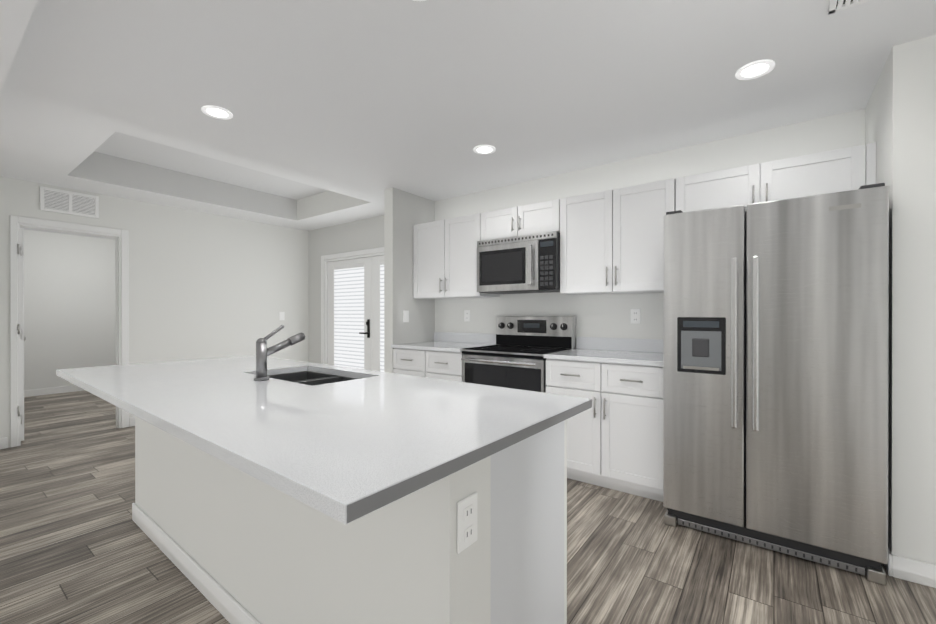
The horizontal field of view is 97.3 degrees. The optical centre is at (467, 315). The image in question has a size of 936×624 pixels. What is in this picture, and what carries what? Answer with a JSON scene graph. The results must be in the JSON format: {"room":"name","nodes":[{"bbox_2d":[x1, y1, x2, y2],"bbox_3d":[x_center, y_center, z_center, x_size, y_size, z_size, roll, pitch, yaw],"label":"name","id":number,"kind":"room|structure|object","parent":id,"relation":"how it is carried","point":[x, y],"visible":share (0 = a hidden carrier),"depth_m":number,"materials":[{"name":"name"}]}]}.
{"room":"kitchen","nodes":[
{"label":"kitchen","id":0,"kind":"room"},
{"bbox_2d":[24,229,115,389],"bbox_3d":[-6.508,-0.027,6.008,0.120,2.440,4.840,0,0,37],"label":"wall","id":1,"kind":"structure","parent":0,"point":[69,301],"depth_m":6.33,"materials":[{"name":"white paint"}]},
{"bbox_2d":[24,385,84,396],"bbox_3d":[-6.455,1.143,5.971,0.013,0.100,4.600,0,0,37],"label":"baseboard","id":2,"kind":"structure","parent":1,"relation":"attached to","point":[64,389],"depth_m":6.20,"materials":[{"name":"white wood"}]},
{"bbox_2d":[0,176,307,447],"bbox_3d":[-3.384,-0.024,4.849,0.120,2.440,3.240,0,0,37],"label":"wall","id":3,"kind":"structure","parent":0,"point":[204,285],"depth_m":4.89,"materials":[{"name":"white paint"}]},
{"bbox_2d":[17,228,25,440],"bbox_3d":[-4.401,0.183,4.062,0.865,2.006,0.143,0,0,37],"label":"bedroom door","id":4,"kind":"structure","parent":3,"relation":"in","point":[23,338],"depth_m":3.88,"materials":[{"name":"white wood"}]},
{"bbox_2d":[10,215,128,447],"bbox_3d":[-3.942,0.147,4.098,0.152,2.102,0.867,0,0,37],"label":"door frame","id":5,"kind":"structure","parent":3,"relation":"attached to","point":[120,236],"depth_m":3.92,"materials":[{"name":"white wood"}]},
{"bbox_2d":[40,186,98,218],"bbox_3d":[-3.898,-1.100,4.040,0.014,0.225,0.420,0,0,37],"label":"air vent","id":6,"kind":"object","parent":3,"relation":"in","point":[66,202],"visible":1,"depth_m":4.03,"materials":[{"name":"grey metal"}]},
{"bbox_2d":[129,417,134,426],"bbox_3d":[-2.997,1.145,5.262,0.013,0.100,2.120,0,0,37],"label":"baseboard","id":7,"kind":"structure","parent":3,"relation":"attached to","point":[131,419],"depth_m":4.42,"materials":[{"name":"white"}]},
{"bbox_2d":[279,312,284,319],"bbox_3d":[-2.611,0.014,5.783,0.008,0.118,0.075,0,0,37],"label":"light switch","id":8,"kind":"object","parent":3,"relation":"attached to","point":[281,315],"visible":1,"depth_m":5.78,"materials":[{"name":"white plastic"}]},
{"bbox_2d":[384,187,434,372],"bbox_3d":[-0.596,-0.023,4.288,0.118,2.440,0.620,0,0,37],"label":"wall","id":9,"kind":"structure","parent":0,"point":[404,212],"depth_m":4.11,"materials":[{"name":"grey paint"}]},
{"bbox_2d":[403,310,408,321],"bbox_3d":[-0.622,0.013,4.146,0.008,0.118,0.075,0,0,37],"label":"light switch","id":10,"kind":"object","parent":9,"relation":"attached to","point":[405,315],"visible":1,"depth_m":4.14,"materials":[{"name":"white plastic"}]},
{"bbox_2d":[0,390,935,623],"bbox_3d":[-3.368,1.251,2.624,9.860,0.100,7.300,0,0,37],"label":"floor","id":11,"kind":"structure","parent":0,"point":[78,545],"depth_m":1.99,"materials":[{"name":"wood"}]},
{"bbox_2d":[132,367,566,623],"bbox_3d":[-0.803,0.761,1.926,2.443,0.883,0.664,0,0,38],"label":"kitchen island","id":12,"kind":"object","parent":11,"relation":"on","point":[273,501],"depth_m":1.27,"materials":[{"name":"white"}]},
{"bbox_2d":[56,355,591,526],"bbox_3d":[-0.874,0.304,1.802,2.520,0.030,1.006,0,0,38],"label":"island countertop","id":13,"kind":"structure","parent":12,"relation":"on","point":[348,451],"depth_m":1.16,"materials":[{"name":"white stone"}]},
{"bbox_2d":[254,325,304,380],"bbox_3d":[-0.866,0.166,1.902,0.062,0.244,0.237,0,0,38],"label":"faucet","id":14,"kind":"object","parent":13,"relation":"on","point":[263,351],"visible":1,"depth_m":1.83,"materials":[{"name":"silver metal"}]},
{"bbox_2d":[267,371,357,385],"bbox_3d":[-0.776,0.469,2.017,0.670,0.300,0.395,0,0,38],"label":"sink","id":15,"kind":"object","parent":13,"relation":"in","point":[311,378],"visible":0.04,"depth_m":2.21,"materials":[{"name":"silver metal"}]},
{"bbox_2d":[457,492,476,553],"bbox_3d":[0.000,0.490,0.974,0.008,0.118,0.075,0,0,38],"label":"outlet","id":16,"kind":"object","parent":12,"relation":"attached to","point":[466,522],"visible":1,"depth_m":0.97,"materials":[{"name":"white plastic"}]},
{"bbox_2d":[391,332,495,381],"bbox_3d":[-0.217,0.691,3.986,0.847,1.014,0.654,0,0,37],"label":"base cabinet","id":17,"kind":"object","parent":11,"relation":"on","point":[440,356],"visible":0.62,"depth_m":3.82,"materials":[{"name":"white wood"}]},
{"bbox_2d":[461,316,575,392],"bbox_3d":[0.421,0.604,3.488,0.759,1.190,0.688,0,0,37],"label":"range","id":18,"kind":"object","parent":11,"relation":"on","point":[513,358],"visible":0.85,"depth_m":3.43,"materials":[{"name":"grey metal"}]},
{"bbox_2d":[544,337,662,501],"bbox_3d":[1.075,0.693,3.028,0.827,1.014,0.654,0,0,37],"label":"base cabinet","id":19,"kind":"object","parent":11,"relation":"on","point":[615,437],"visible":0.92,"depth_m":2.77,"materials":[{"name":"white wood"}]},
{"bbox_2d":[663,183,888,584],"bbox_3d":[1.708,0.305,2.387,0.915,1.793,0.872,0,0,37],"label":"refrigerator","id":20,"kind":"object","parent":11,"relation":"on","point":[775,375],"visible":1,"depth_m":2.04,"materials":[{"name":"grey metal"}]},
{"bbox_2d":[0,0,935,239],"bbox_3d":[-3.368,-1.369,2.619,9.860,0.460,7.300,0,0,37],"label":"ceiling","id":21,"kind":"structure","parent":0,"point":[344,111],"depth_m":2.25,"materials":[{"name":"white paint"}]},
{"bbox_2d":[201,105,232,118],"bbox_3d":[-1.529,-1.236,2.513,0.164,0.006,0.164,0,0,37],"label":"recessed light","id":22,"kind":"object","parent":21,"relation":"in","point":[217,112],"visible":1,"depth_m":2.51,"materials":[{"name":"white plastic"}]},
{"bbox_2d":[474,145,495,153],"bbox_3d":[0.124,-1.237,3.080,0.164,0.006,0.164,0,0,37],"label":"recessed light","id":23,"kind":"object","parent":21,"relation":"in","point":[484,149],"visible":1,"depth_m":3.07,"materials":[{"name":"white"}]},
{"bbox_2d":[735,60,774,79],"bbox_3d":[1.445,-1.234,2.075,0.164,0.006,0.164,0,0,37],"label":"recessed light","id":24,"kind":"object","parent":21,"relation":"in","point":[755,69],"visible":1,"depth_m":2.07,"materials":[{"name":"white"}]},
{"bbox_2d":[828,0,871,14],"bbox_3d":[1.445,-1.230,1.437,0.250,0.012,0.415,0,0,37],"label":"ceiling vent","id":25,"kind":"object","parent":21,"relation":"in","point":[836,5],"visible":1,"depth_m":1.62,"materials":[{"name":"white metal"}]},
{"bbox_2d":[308,108,864,363],"bbox_3d":[0.129,-0.023,4.274,6.450,2.440,0.220,0,0,37],"label":"wall","id":26,"kind":"structure","parent":0,"point":[605,315],"depth_m":3.47,"materials":[{"name":"white paint"}]},
{"bbox_2d":[321,247,383,371],"bbox_3d":[-1.238,0.174,5.319,2.094,2.042,0.150,0,0,37],"label":"french door","id":27,"kind":"structure","parent":26,"relation":"in","point":[352,311],"depth_m":5.53,"materials":[{"name":"white paint"},{"name":"glass"},{"name":"black metal"}]},
{"bbox_2d":[413,213,499,298],"bbox_3d":[-0.137,-0.550,4.098,0.836,0.755,0.374,0,0,37],"label":"upper cabinet","id":28,"kind":"object","parent":26,"relation":"attached to","point":[445,259],"visible":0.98,"depth_m":3.96,"materials":[{"name":"white wood"}]},
{"bbox_2d":[464,310,469,321],"bbox_3d":[-0.009,0.007,4.234,0.075,0.118,0.008,0,0,37],"label":"electrical outlet","id":29,"kind":"object","parent":26,"relation":"attached to","point":[466,315],"visible":1,"depth_m":4.23,"materials":[{"name":"white plastic"}]},
{"bbox_2d":[481,199,559,240],"bbox_3d":[0.508,-0.797,3.619,0.764,0.259,0.374,0,0,37],"label":"upper cabinet","id":30,"kind":"object","parent":26,"relation":"attached to","point":[537,218],"visible":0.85,"depth_m":3.47,"materials":[{"name":"white wood"}]},
{"bbox_2d":[477,231,559,293],"bbox_3d":[0.487,-0.430,3.592,0.758,0.458,0.443,0,0,37],"label":"microwave","id":31,"kind":"object","parent":30,"relation":"attached to","point":[530,263],"visible":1,"depth_m":3.42,"materials":[{"name":"grey metal"}]},
{"bbox_2d":[560,179,675,294],"bbox_3d":[1.150,-0.548,3.144,0.829,0.755,0.374,0,0,37],"label":"upper cabinet","id":32,"kind":"object","parent":26,"relation":"attached to","point":[611,241],"visible":0.9,"depth_m":3.01,"materials":[{"name":"white wood"}]},
{"bbox_2d":[631,309,640,323],"bbox_3d":[1.321,0.010,3.248,0.075,0.118,0.008,0,0,37],"label":"electrical outlet","id":33,"kind":"object","parent":26,"relation":"attached to","point":[635,316],"visible":1,"depth_m":3.24,"materials":[{"name":"white plastic"}]},
{"bbox_2d":[676,142,875,212],"bbox_3d":[1.875,-0.761,2.606,0.970,0.325,0.374,0,0,37],"label":"upper cabinet","id":34,"kind":"object","parent":26,"relation":"attached to","point":[843,169],"visible":0.65,"depth_m":2.44,"materials":[{"name":"white wood"}]},
{"bbox_2d":[865,35,935,564],"bbox_3d":[2.305,-0.018,2.082,0.343,2.440,0.710,0,0,37],"label":"wall","id":35,"kind":"structure","parent":0,"point":[900,119],"depth_m":1.86,"materials":[{"name":"white paint"}]}
]}

